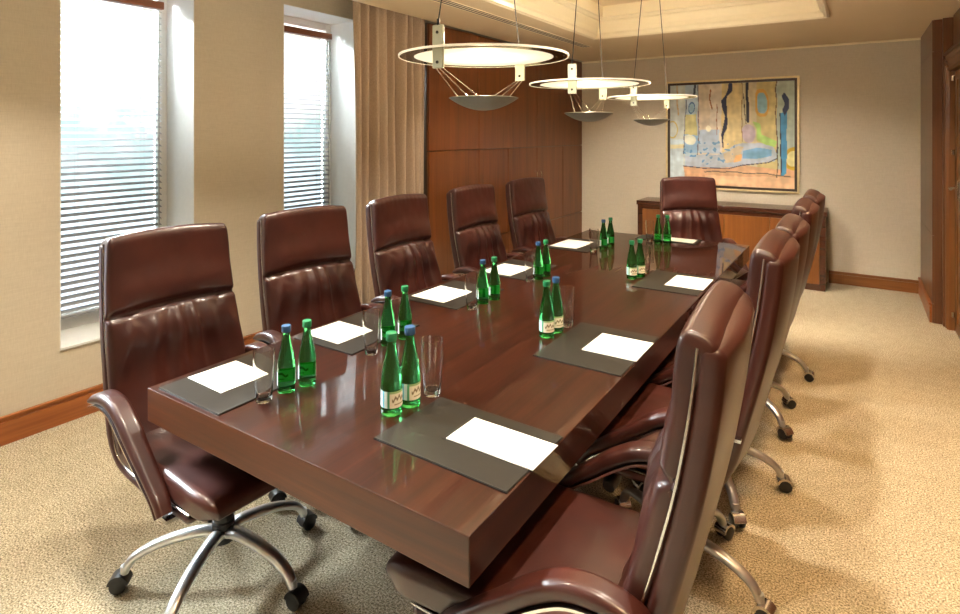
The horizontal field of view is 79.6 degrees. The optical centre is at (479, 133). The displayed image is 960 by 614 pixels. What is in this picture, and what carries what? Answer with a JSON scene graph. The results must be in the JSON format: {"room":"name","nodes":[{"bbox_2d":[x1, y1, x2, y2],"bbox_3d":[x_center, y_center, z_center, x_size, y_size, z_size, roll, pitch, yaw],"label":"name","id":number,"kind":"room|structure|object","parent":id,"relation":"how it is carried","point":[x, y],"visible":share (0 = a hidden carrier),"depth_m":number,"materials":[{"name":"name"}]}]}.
{"room":"conference room","nodes":[
{"label":"conference room","id":0,"kind":"room"},
{"bbox_2d":[0,0,514,416],"bbox_3d":[-1.905,0.220,4.076,0.390,2.720,9.737,0,0,33],"label":"wall","id":1,"kind":"structure","parent":0,"point":[239,44],"depth_m":3.17,"materials":[{"name":"paint"}]},
{"bbox_2d":[60,0,193,350],"bbox_3d":[-2.236,0.100,3.558,0.402,2.161,0.759,0,0,33],"label":"window","id":2,"kind":"structure","parent":1,"relation":"in","point":[176,27],"depth_m":3.85,"materials":[{"name":"white paint"}]},
{"bbox_2d":[61,0,163,318],"bbox_3d":[-2.304,0.105,3.602,0.071,1.960,0.624,0,0,33],"label":"window blind","id":3,"kind":"object","parent":2,"relation":"attached to","point":[148,4],"visible":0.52,"depth_m":3.56,"materials":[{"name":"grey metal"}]},
{"bbox_2d":[0,331,262,446],"bbox_3d":[-2.627,1.508,2.595,0.022,0.145,6.268,0,0,33],"label":"baseboard","id":4,"kind":"structure","parent":1,"relation":"attached to","point":[21,424],"depth_m":3.08,"materials":[{"name":"brown wood"}]},
{"bbox_2d":[284,4,355,270],"bbox_3d":[-1.435,0.100,4.784,0.402,2.161,0.765,0,0,33],"label":"window","id":5,"kind":"structure","parent":1,"relation":"in","point":[342,121],"depth_m":5.08,"materials":[{"name":"white paint"}]},
{"bbox_2d":[284,25,331,208],"bbox_3d":[-1.502,0.105,4.828,0.071,1.960,0.630,0,0,33],"label":"window blind","id":6,"kind":"object","parent":5,"relation":"attached to","point":[290,30],"visible":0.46,"depth_m":4.89,"materials":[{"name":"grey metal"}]},
{"bbox_2d":[0,282,959,613],"bbox_3d":[0.033,1.605,2.809,5.020,0.050,9.737,0,0,33],"label":"floor","id":7,"kind":"structure","parent":0,"point":[869,521],"depth_m":2.34,"materials":[{"name":"carpet"}]},
{"bbox_2d":[87,223,317,613],"bbox_3d":[-0.947,0.974,2.112,0.860,1.211,0.723,0,0,36],"label":"office chair","id":8,"kind":"object","parent":7,"relation":"on","point":[168,310],"visible":0.76,"depth_m":2.08,"materials":[{"name":"red leather"}]},
{"bbox_2d":[253,205,378,528],"bbox_3d":[-0.627,0.974,2.672,0.829,1.211,0.716,0,0,41],"label":"office chair","id":9,"kind":"object","parent":7,"relation":"on","point":[306,270],"visible":0.48,"depth_m":2.79,"materials":[{"name":"brown leather"}]},
{"bbox_2d":[366,193,458,304],"bbox_3d":[-0.196,0.975,3.300,0.841,1.207,0.707,0,0,34],"label":"office chair","id":10,"kind":"object","parent":7,"relation":"on","point":[401,250],"visible":0.42,"depth_m":3.37,"materials":[{"name":"brown leather"}]},
{"bbox_2d":[148,230,748,587],"bbox_3d":[0.458,1.205,3.080,1.270,0.750,3.696,0,0,33],"label":"conference table","id":11,"kind":"object","parent":7,"relation":"on","point":[315,444],"visible":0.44,"depth_m":1.76,"materials":[{"name":"brown wood"}]},
{"bbox_2d":[159,353,297,415],"bbox_3d":[-0.808,0.828,1.934,0.330,0.004,0.360,0,0,33],"label":"desk pad","id":12,"kind":"object","parent":11,"relation":"on","point":[186,389],"visible":0.52,"depth_m":1.83,"materials":[{"name":"leather"}]},
{"bbox_2d":[188,361,253,392],"bbox_3d":[-0.853,0.824,1.958,0.200,0.003,0.176,0,0,35],"label":"notepaper","id":13,"kind":"object","parent":12,"relation":"on","point":[234,374],"visible":0.96,"depth_m":1.95,"materials":[{"name":"paper"}]},
{"bbox_2d":[253,345,274,403],"bbox_3d":[-0.670,0.749,1.787,0.064,0.161,0.064,0,0,33],"label":"water glass","id":14,"kind":"object","parent":11,"relation":"on","point":[263,356],"visible":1,"depth_m":1.76,"materials":[{"name":"clear glass"}]},
{"bbox_2d":[277,324,295,393],"bbox_3d":[-0.625,0.724,1.861,0.057,0.211,0.057,0,0,-24],"label":"water bottle","id":15,"kind":"object","parent":11,"relation":"on","point":[286,371],"visible":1,"depth_m":1.84,"materials":[{"name":"green glass"}]},
{"bbox_2d":[298,319,315,386],"bbox_3d":[-0.573,0.724,1.910,0.057,0.211,0.057,0,0,-24],"label":"water bottle","id":16,"kind":"object","parent":11,"relation":"on","point":[306,358],"visible":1,"depth_m":1.89,"materials":[{"name":"green glass"}]},
{"bbox_2d":[294,312,419,354],"bbox_3d":[-0.508,0.828,2.411,0.330,0.004,0.400,0,0,33],"label":"desk pad","id":17,"kind":"object","parent":11,"relation":"on","point":[353,346],"visible":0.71,"depth_m":2.29,"materials":[{"name":"leather"}]},
{"bbox_2d":[311,321,363,343],"bbox_3d":[-0.587,0.824,2.391,0.210,0.003,0.188,0,0,35],"label":"notepaper","id":18,"kind":"object","parent":17,"relation":"on","point":[338,332],"visible":0.93,"depth_m":2.38,"materials":[{"name":"paper"}]},
{"bbox_2d":[363,308,379,355],"bbox_3d":[-0.410,0.749,2.174,0.064,0.161,0.064,0,0,33],"label":"water glass","id":19,"kind":"object","parent":11,"relation":"on","point":[371,316],"visible":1,"depth_m":2.15,"materials":[{"name":"clear glass"}]},
{"bbox_2d":[381,290,394,345],"bbox_3d":[-0.362,0.724,2.268,0.057,0.211,0.057,0,0,-24],"label":"water bottle","id":20,"kind":"object","parent":11,"relation":"on","point":[387,319],"visible":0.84,"depth_m":2.25,"materials":[{"name":"green glass"}]},
{"bbox_2d":[380,330,402,416],"bbox_3d":[-0.263,0.710,1.713,0.065,0.239,0.064,0,0,-22],"label":"water bottle","id":21,"kind":"object","parent":11,"relation":"on","point":[391,390],"visible":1,"depth_m":1.69,"materials":[{"name":"green glass"}]},
{"bbox_2d":[398,285,411,339],"bbox_3d":[-0.305,0.724,2.338,0.057,0.211,0.057,0,0,-24],"label":"water bottle","id":22,"kind":"object","parent":11,"relation":"on","point":[404,314],"visible":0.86,"depth_m":2.32,"materials":[{"name":"green glass"}]},
{"bbox_2d":[400,325,420,408],"bbox_3d":[-0.215,0.710,1.765,0.065,0.239,0.064,0,0,-27],"label":"water bottle","id":23,"kind":"object","parent":11,"relation":"on","point":[410,367],"visible":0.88,"depth_m":1.74,"materials":[{"name":"green glass"}]},
{"bbox_2d":[421,335,442,397],"bbox_3d":[-0.152,0.741,1.832,0.071,0.177,0.071,0,0,33],"label":"water glass","id":24,"kind":"object","parent":11,"relation":"on","point":[431,345],"visible":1,"depth_m":1.81,"materials":[{"name":"clear glass"}]},
{"bbox_2d":[408,280,503,309],"bbox_3d":[-0.127,0.828,2.975,0.330,0.004,0.430,0,0,33],"label":"desk pad","id":25,"kind":"object","parent":11,"relation":"on","point":[458,303],"visible":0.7,"depth_m":2.85,"materials":[{"name":"leather"}]},
{"bbox_2d":[412,286,465,302],"bbox_3d":[-0.194,0.824,2.959,0.210,0.003,0.236,0,0,35],"label":"notepaper","id":26,"kind":"object","parent":25,"relation":"on","point":[442,294],"visible":0.96,"depth_m":2.94,"materials":[{"name":"paper"}]},
{"bbox_2d":[373,397,562,493],"bbox_3d":[-0.031,0.827,1.568,0.424,0.005,0.296,0,0,34],"label":"desk pad","id":27,"kind":"object","parent":11,"relation":"on","point":[423,434],"visible":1,"depth_m":1.55,"materials":[{"name":"leather"}]},
{"bbox_2d":[446,417,557,470],"bbox_3d":[0.057,0.823,1.538,0.266,0.003,0.136,0,0,34],"label":"notepaper","id":28,"kind":"object","parent":27,"relation":"on","point":[514,447],"visible":1,"depth_m":1.53,"materials":[{"name":"paper"}]},
{"bbox_2d":[465,273,477,309],"bbox_3d":[-0.040,0.749,2.729,0.064,0.161,0.064,0,0,33],"label":"water glass","id":29,"kind":"object","parent":11,"relation":"on","point":[471,279],"visible":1,"depth_m":2.71,"materials":[{"name":"clear glass"}]},
{"bbox_2d":[477,259,488,303],"bbox_3d":[0.014,0.724,2.825,0.057,0.211,0.057,0,0,-24],"label":"water bottle","id":30,"kind":"object","parent":11,"relation":"on","point":[483,286],"visible":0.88,"depth_m":2.81,"materials":[{"name":"green glass"}]},
{"bbox_2d":[489,256,499,299],"bbox_3d":[0.072,0.724,2.887,0.057,0.211,0.057,0,0,-24],"label":"water bottle","id":31,"kind":"object","parent":11,"relation":"on","point":[494,280],"visible":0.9,"depth_m":2.87,"materials":[{"name":"green glass"}]},
{"bbox_2d":[475,259,556,280],"bbox_3d":[0.228,0.828,3.519,0.330,0.004,0.430,0,0,33],"label":"desk pad","id":32,"kind":"object","parent":11,"relation":"on","point":[519,276],"visible":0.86,"depth_m":3.44,"materials":[{"name":"leather"}]},
{"bbox_2d":[486,263,524,275],"bbox_3d":[0.165,0.824,3.489,0.200,0.003,0.250,0,0,35],"label":"notepaper","id":33,"kind":"object","parent":32,"relation":"on","point":[503,269],"visible":0.7,"depth_m":3.48,"materials":[{"name":"paper"}]},
{"bbox_2d":[524,251,535,281],"bbox_3d":[0.282,0.749,3.235,0.064,0.161,0.064,0,0,33],"label":"water glass","id":34,"kind":"object","parent":11,"relation":"on","point":[530,257],"visible":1,"depth_m":3.21,"materials":[{"name":"clear glass"}]},
{"bbox_2d":[535,241,542,279],"bbox_3d":[0.333,0.724,3.289,0.057,0.211,0.057,0,0,-24],"label":"water bottle","id":35,"kind":"object","parent":11,"relation":"on","point":[539,261],"visible":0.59,"depth_m":3.27,"materials":[{"name":"green glass"}]},
{"bbox_2d":[539,280,553,338],"bbox_3d":[0.273,0.716,2.357,0.062,0.228,0.062,0,0,9],"label":"water bottle","id":36,"kind":"object","parent":11,"relation":"on","point":[546,313],"visible":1,"depth_m":2.34,"materials":[{"name":"green glass"}]},
{"bbox_2d":[542,239,550,276],"bbox_3d":[0.382,0.724,3.353,0.057,0.211,0.057,0,0,-24],"label":"water bottle","id":37,"kind":"object","parent":11,"relation":"on","point":[545,254],"visible":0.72,"depth_m":3.33,"materials":[{"name":"green glass"}]},
{"bbox_2d":[551,276,562,333],"bbox_3d":[0.318,0.716,2.415,0.062,0.228,0.062,0,0,3],"label":"water bottle","id":38,"kind":"object","parent":11,"relation":"on","point":[555,295],"visible":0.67,"depth_m":2.39,"materials":[{"name":"green glass"}]},
{"bbox_2d":[560,285,574,327],"bbox_3d":[0.375,0.747,2.485,0.066,0.166,0.066,0,0,33],"label":"water glass","id":39,"kind":"object","parent":11,"relation":"on","point":[567,292],"visible":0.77,"depth_m":2.46,"materials":[{"name":"clear glass"}]},
{"bbox_2d":[548,238,598,252],"bbox_3d":[0.732,0.828,4.289,0.330,0.004,0.450,0,0,33],"label":"desk pad","id":40,"kind":"object","parent":11,"relation":"on","point":[586,248],"visible":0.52,"depth_m":4.17,"materials":[{"name":"leather"}]},
{"bbox_2d":[550,239,589,248],"bbox_3d":[0.688,0.824,4.294,0.210,0.003,0.300,0,0,35],"label":"notepaper","id":41,"kind":"object","parent":40,"relation":"on","point":[574,244],"visible":0.96,"depth_m":4.27,"materials":[{"name":"paper"}]},
{"bbox_2d":[589,228,597,251],"bbox_3d":[0.798,0.749,4.043,0.064,0.161,0.064,0,0,33],"label":"water glass","id":42,"kind":"object","parent":11,"relation":"on","point":[593,232],"visible":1,"depth_m":4.02,"materials":[{"name":"clear glass"}]},
{"bbox_2d":[533,322,658,376],"bbox_3d":[0.461,0.827,2.244,0.340,0.005,0.450,0,0,33],"label":"desk pad","id":43,"kind":"object","parent":11,"relation":"on","point":[567,348],"visible":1,"depth_m":2.18,"materials":[{"name":"leather"}]},
{"bbox_2d":[582,333,653,361],"bbox_3d":[0.534,0.823,2.227,0.210,0.003,0.214,0,0,33],"label":"notepaper","id":44,"kind":"object","parent":43,"relation":"on","point":[630,349],"visible":1,"depth_m":2.22,"materials":[{"name":"paper"}]},
{"bbox_2d":[599,219,606,248],"bbox_3d":[0.888,0.724,4.145,0.057,0.211,0.057,0,0,-24],"label":"water bottle","id":45,"kind":"object","parent":11,"relation":"on","point":[603,233],"visible":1,"depth_m":4.12,"materials":[{"name":"green glass"}]},
{"bbox_2d":[607,217,613,246],"bbox_3d":[0.960,0.724,4.241,0.057,0.211,0.057,0,0,-24],"label":"water bottle","id":46,"kind":"object","parent":11,"relation":"on","point":[610,231],"visible":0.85,"depth_m":4.22,"materials":[{"name":"green glass"}]},
{"bbox_2d":[627,240,636,279],"bbox_3d":[0.869,0.721,3.297,0.059,0.218,0.059,0,0,17],"label":"water bottle","id":47,"kind":"object","parent":11,"relation":"on","point":[631,259],"visible":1,"depth_m":3.28,"materials":[{"name":"green glass"}]},
{"bbox_2d":[636,238,644,276],"bbox_3d":[0.929,0.721,3.348,0.059,0.218,0.059,0,0,9],"label":"water bottle","id":48,"kind":"object","parent":11,"relation":"on","point":[640,257],"visible":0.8,"depth_m":3.33,"materials":[{"name":"green glass"}]},
{"bbox_2d":[642,245,650,273],"bbox_3d":[0.981,0.749,3.421,0.064,0.161,0.064,0,0,33],"label":"water glass","id":49,"kind":"object","parent":11,"relation":"on","point":[646,248],"visible":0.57,"depth_m":3.40,"materials":[{"name":"clear glass"}]},
{"bbox_2d":[645,220,653,241],"bbox_3d":[1.302,0.749,4.430,0.064,0.161,0.064,0,0,33],"label":"water glass","id":50,"kind":"object","parent":11,"relation":"on","point":[649,224],"visible":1,"depth_m":4.41,"materials":[{"name":"clear glass"}]},
{"bbox_2d":[654,215,661,242],"bbox_3d":[1.350,0.723,4.369,0.058,0.213,0.057,0,0,23],"label":"water bottle","id":51,"kind":"object","parent":11,"relation":"on","point":[658,230],"visible":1,"depth_m":4.35,"materials":[{"name":"green glass"}]},
{"bbox_2d":[663,215,670,243],"bbox_3d":[1.414,0.723,4.351,0.058,0.213,0.057,0,0,23],"label":"water bottle","id":52,"kind":"object","parent":11,"relation":"on","point":[667,229],"visible":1,"depth_m":4.33,"materials":[{"name":"green glass"}]},
{"bbox_2d":[635,235,701,244],"bbox_3d":[1.468,0.828,4.501,0.460,0.004,0.200,0,0,33],"label":"desk pad","id":53,"kind":"object","parent":11,"relation":"on","point":[643,237],"visible":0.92,"depth_m":4.44,"materials":[{"name":"leather"}]},
{"bbox_2d":[671,237,696,242],"bbox_3d":[1.552,0.824,4.446,0.210,0.003,0.150,0,0,33],"label":"notepaper","id":54,"kind":"object","parent":53,"relation":"on","point":[672,238],"visible":0.77,"depth_m":4.43,"materials":[{"name":"paper"}]},
{"bbox_2d":[632,270,714,295],"bbox_3d":[1.084,0.827,3.210,0.340,0.005,0.440,0,0,33],"label":"desk pad","id":55,"kind":"object","parent":11,"relation":"on","point":[656,280],"visible":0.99,"depth_m":3.17,"materials":[{"name":"leather"}]},
{"bbox_2d":[665,275,712,289],"bbox_3d":[1.158,0.823,3.186,0.200,0.003,0.260,0,0,33],"label":"notepaper","id":56,"kind":"object","parent":55,"relation":"on","point":[689,282],"visible":1,"depth_m":3.18,"materials":[{"name":"paper"}]},
{"bbox_2d":[446,184,520,275],"bbox_3d":[0.206,0.974,3.937,0.833,1.211,0.713,0,0,37],"label":"office chair","id":57,"kind":"object","parent":7,"relation":"on","point":[474,230],"visible":0.38,"depth_m":4.03,"materials":[{"name":"brown leather"}]},
{"bbox_2d":[424,23,581,274],"bbox_3d":[0.233,0.319,6.422,0.614,2.522,3.264,0,0,33],"label":"wall panel","id":58,"kind":"object","parent":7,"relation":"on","point":[532,135],"visible":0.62,"depth_m":5.88,"materials":[{"name":"brown wood"}]},
{"bbox_2d":[505,177,566,253],"bbox_3d":[0.660,0.974,4.619,0.829,1.211,0.705,0,0,39],"label":"office chair","id":59,"kind":"object","parent":7,"relation":"on","point":[529,220],"visible":0.34,"depth_m":4.69,"materials":[{"name":"brown leather"}]},
{"bbox_2d":[386,280,754,613],"bbox_3d":[0.221,0.970,1.438,0.833,1.219,0.715,0,0,30],"label":"office chair","id":60,"kind":"object","parent":7,"relation":"on","point":[579,552],"visible":0.84,"depth_m":1.15,"materials":[{"name":"brown leather"}]},
{"bbox_2d":[576,229,799,613],"bbox_3d":[0.670,0.955,2.067,0.829,1.249,0.709,0,0,33],"label":"office chair","id":61,"kind":"object","parent":7,"relation":"on","point":[774,261],"visible":0.39,"depth_m":1.79,"materials":[{"name":"brown leather"}]},
{"bbox_2d":[660,176,747,280],"bbox_3d":[1.863,0.979,4.751,0.686,1.201,0.834,0,0,0],"label":"office chair","id":62,"kind":"object","parent":7,"relation":"on","point":[690,202],"visible":0.42,"depth_m":5.02,"materials":[{"name":"brown leather"}]},
{"bbox_2d":[632,213,809,527],"bbox_3d":[1.050,0.966,2.668,0.850,1.226,0.704,0,0,33],"label":"office chair","id":63,"kind":"object","parent":7,"relation":"on","point":[795,225],"visible":0.09,"depth_m":2.38,"materials":[{"name":"brown leather"}]},
{"bbox_2d":[636,197,827,291],"bbox_3d":[2.760,1.183,6.432,1.918,0.795,0.438,0,0,33],"label":"sideboard","id":64,"kind":"object","parent":7,"relation":"on","point":[744,223],"visible":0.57,"depth_m":6.12,"materials":[{"name":"brown wood"}]},
{"bbox_2d":[731,189,824,381],"bbox_3d":[1.829,0.969,3.858,0.829,1.221,0.716,0,0,33],"label":"office chair","id":65,"kind":"object","parent":7,"relation":"on","point":[814,195],"visible":0.06,"depth_m":3.64,"materials":[{"name":"brown leather"}]},
{"bbox_2d":[740,198,819,439],"bbox_3d":[1.456,0.966,3.286,0.829,1.226,0.716,0,0,33],"label":"office chair","id":66,"kind":"object","parent":7,"relation":"on","point":[805,208],"visible":0.11,"depth_m":2.99,"materials":[{"name":"brown leather"}]},
{"bbox_2d":[351,0,959,61],"bbox_3d":[0.033,-1.144,2.809,5.020,0.400,9.737,0,0,33],"label":"ceiling","id":67,"kind":"structure","parent":0,"point":[850,21],"depth_m":5.29,"materials":[{"name":"paint"}]},
{"bbox_2d":[398,0,568,110],"bbox_3d":[0.015,-0.657,2.380,0.700,1.125,0.700,0,0,33],"label":"pendant lamp","id":68,"kind":"object","parent":67,"relation":"hanging from","point":[439,55],"visible":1,"depth_m":2.27,"materials":[{"name":"silver glass"}]},
{"bbox_2d":[414,46,552,65],"bbox_3d":[0.015,-0.316,2.380,0.572,0.012,0.572,0,0,33],"label":"diffuser","id":69,"kind":"object","parent":68,"relation":"attached to","point":[453,55],"depth_m":2.29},
{"bbox_2d":[431,0,591,47],"bbox_3d":[0.074,-0.941,4.612,0.104,0.006,4.008,0,0,33],"label":"ceiling vent","id":70,"kind":"object","parent":67,"relation":"in","point":[460,6],"visible":1,"depth_m":4.83,"materials":[{"name":"metal"}]},
{"bbox_2d":[529,0,650,121],"bbox_3d":[0.632,-0.643,3.350,0.690,1.152,0.690,0,0,27],"label":"pendant lamp","id":71,"kind":"object","parent":67,"relation":"hanging from","point":[572,83],"visible":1,"depth_m":3.25,"materials":[{"name":"silver glass"}]},
{"bbox_2d":[540,80,638,88],"bbox_3d":[0.632,-0.288,3.350,0.564,0.012,0.564,0,0,27],"label":"diffuser","id":72,"kind":"object","parent":71,"relation":"attached to","point":[581,84],"depth_m":3.32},
{"bbox_2d":[607,0,696,125],"bbox_3d":[1.308,-0.638,4.402,0.660,1.163,0.660,0,0,41],"label":"pendant lamp","id":73,"kind":"object","parent":67,"relation":"hanging from","point":[634,96],"visible":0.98,"depth_m":4.31,"materials":[{"name":"silver glass"}]},
{"bbox_2d":[616,95,687,99],"bbox_3d":[1.308,-0.276,4.402,0.539,0.012,0.539,0,0,41],"label":"diffuser","id":74,"kind":"object","parent":73,"relation":"attached to","point":[644,97],"depth_m":4.34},
{"bbox_2d":[483,0,829,39],"bbox_3d":[0.561,-1.074,3.032,2.010,0.292,5.160,0,0,33],"label":"ceiling recess","id":75,"kind":"structure","parent":67,"relation":"attached to","point":[618,20],"depth_m":5.07,"materials":[{"name":"paint"}]},
{"bbox_3d":[-2.220,-1.125,2.324,0.080,0.030,6.260,0,0,33],"label":"trim","id":76,"kind":"structure","parent":67,"relation":"attached to","visible":0},
{"bbox_2d":[353,1,424,303],"bbox_3d":[-0.707,0.239,4.578,0.137,2.658,0.838,0,0,33],"label":"curtain","id":77,"kind":"object","parent":76,"relation":"hanging from","point":[389,89],"visible":0.55,"depth_m":4.48,"materials":[{"name":"fabric"}]},
{"bbox_2d":[568,40,920,281],"bbox_3d":[2.833,0.220,6.734,4.630,2.720,0.100,0,0,33],"label":"wall","id":78,"kind":"structure","parent":0,"point":[860,104],"depth_m":6.09,"materials":[{"name":"paint"}]},
{"bbox_2d":[666,76,799,193],"bbox_3d":[2.862,0.015,6.627,1.426,1.280,0.041,0,0,33],"label":"framed painting","id":79,"kind":"object","parent":78,"relation":"attached to","point":[743,134],"visible":0.95,"depth_m":6.58,"materials":[{"name":"paint"}]},
{"bbox_2d":[582,38,920,63],"bbox_3d":[2.848,-0.933,6.654,3.579,0.022,0.018,0,0,33],"label":"trim","id":80,"kind":"structure","parent":78,"relation":"attached to","point":[908,39],"depth_m":6.43,"materials":[{"name":"paint"}]},
{"bbox_2d":[829,270,918,293],"bbox_3d":[4.016,1.515,5.888,0.775,0.130,0.022,0,0,33],"label":"baseboard","id":81,"kind":"structure","parent":78,"relation":"attached to","point":[837,277],"depth_m":5.88,"materials":[{"name":"brown wood"}]},
{"bbox_2d":[921,19,941,323],"bbox_3d":[4.255,0.318,5.113,0.475,2.524,1.057,0,0,33],"label":"wall","id":82,"kind":"structure","parent":0,"point":[931,40],"depth_m":4.85,"materials":[{"name":"brown wood"}]},
{"bbox_2d":[918,277,931,322],"bbox_3d":[4.050,1.500,5.253,0.022,0.160,1.047,0,0,33],"label":"baseboard","id":83,"kind":"structure","parent":82,"relation":"attached to","point":[927,304],"depth_m":5.11,"materials":[{"name":"brown wood"}]},
{"bbox_2d":[942,8,959,326],"bbox_3d":[1.645,0.318,1.063,0.410,2.524,8.580,0,0,33],"label":"wall","id":84,"kind":"structure","parent":0,"point":[950,26],"depth_m":4.71,"materials":[{"name":"brown wood"}]},
{"bbox_2d":[945,65,954,330],"bbox_3d":[3.805,0.515,4.654,0.075,2.130,0.085,0,0,33],"label":"trim","id":85,"kind":"structure","parent":84,"relation":"attached to","point":[949,85],"depth_m":4.63,"materials":[{"name":"brown wood"}]},
{"bbox_2d":[943,39,959,70],"bbox_3d":[3.458,-0.578,4.140,0.075,0.155,1.315,0,0,33],"label":"trim","id":86,"kind":"structure","parent":84,"relation":"attached to","point":[952,55],"depth_m":4.34,"materials":[{"name":"brown wood"}]},
{"bbox_2d":[948,69,959,338],"bbox_3d":[3.464,0.540,4.131,0.114,2.070,1.146,0,0,33],"label":"door","id":87,"kind":"structure","parent":84,"relation":"in","point":[956,78],"depth_m":4.46,"materials":[{"name":"brown wood"}]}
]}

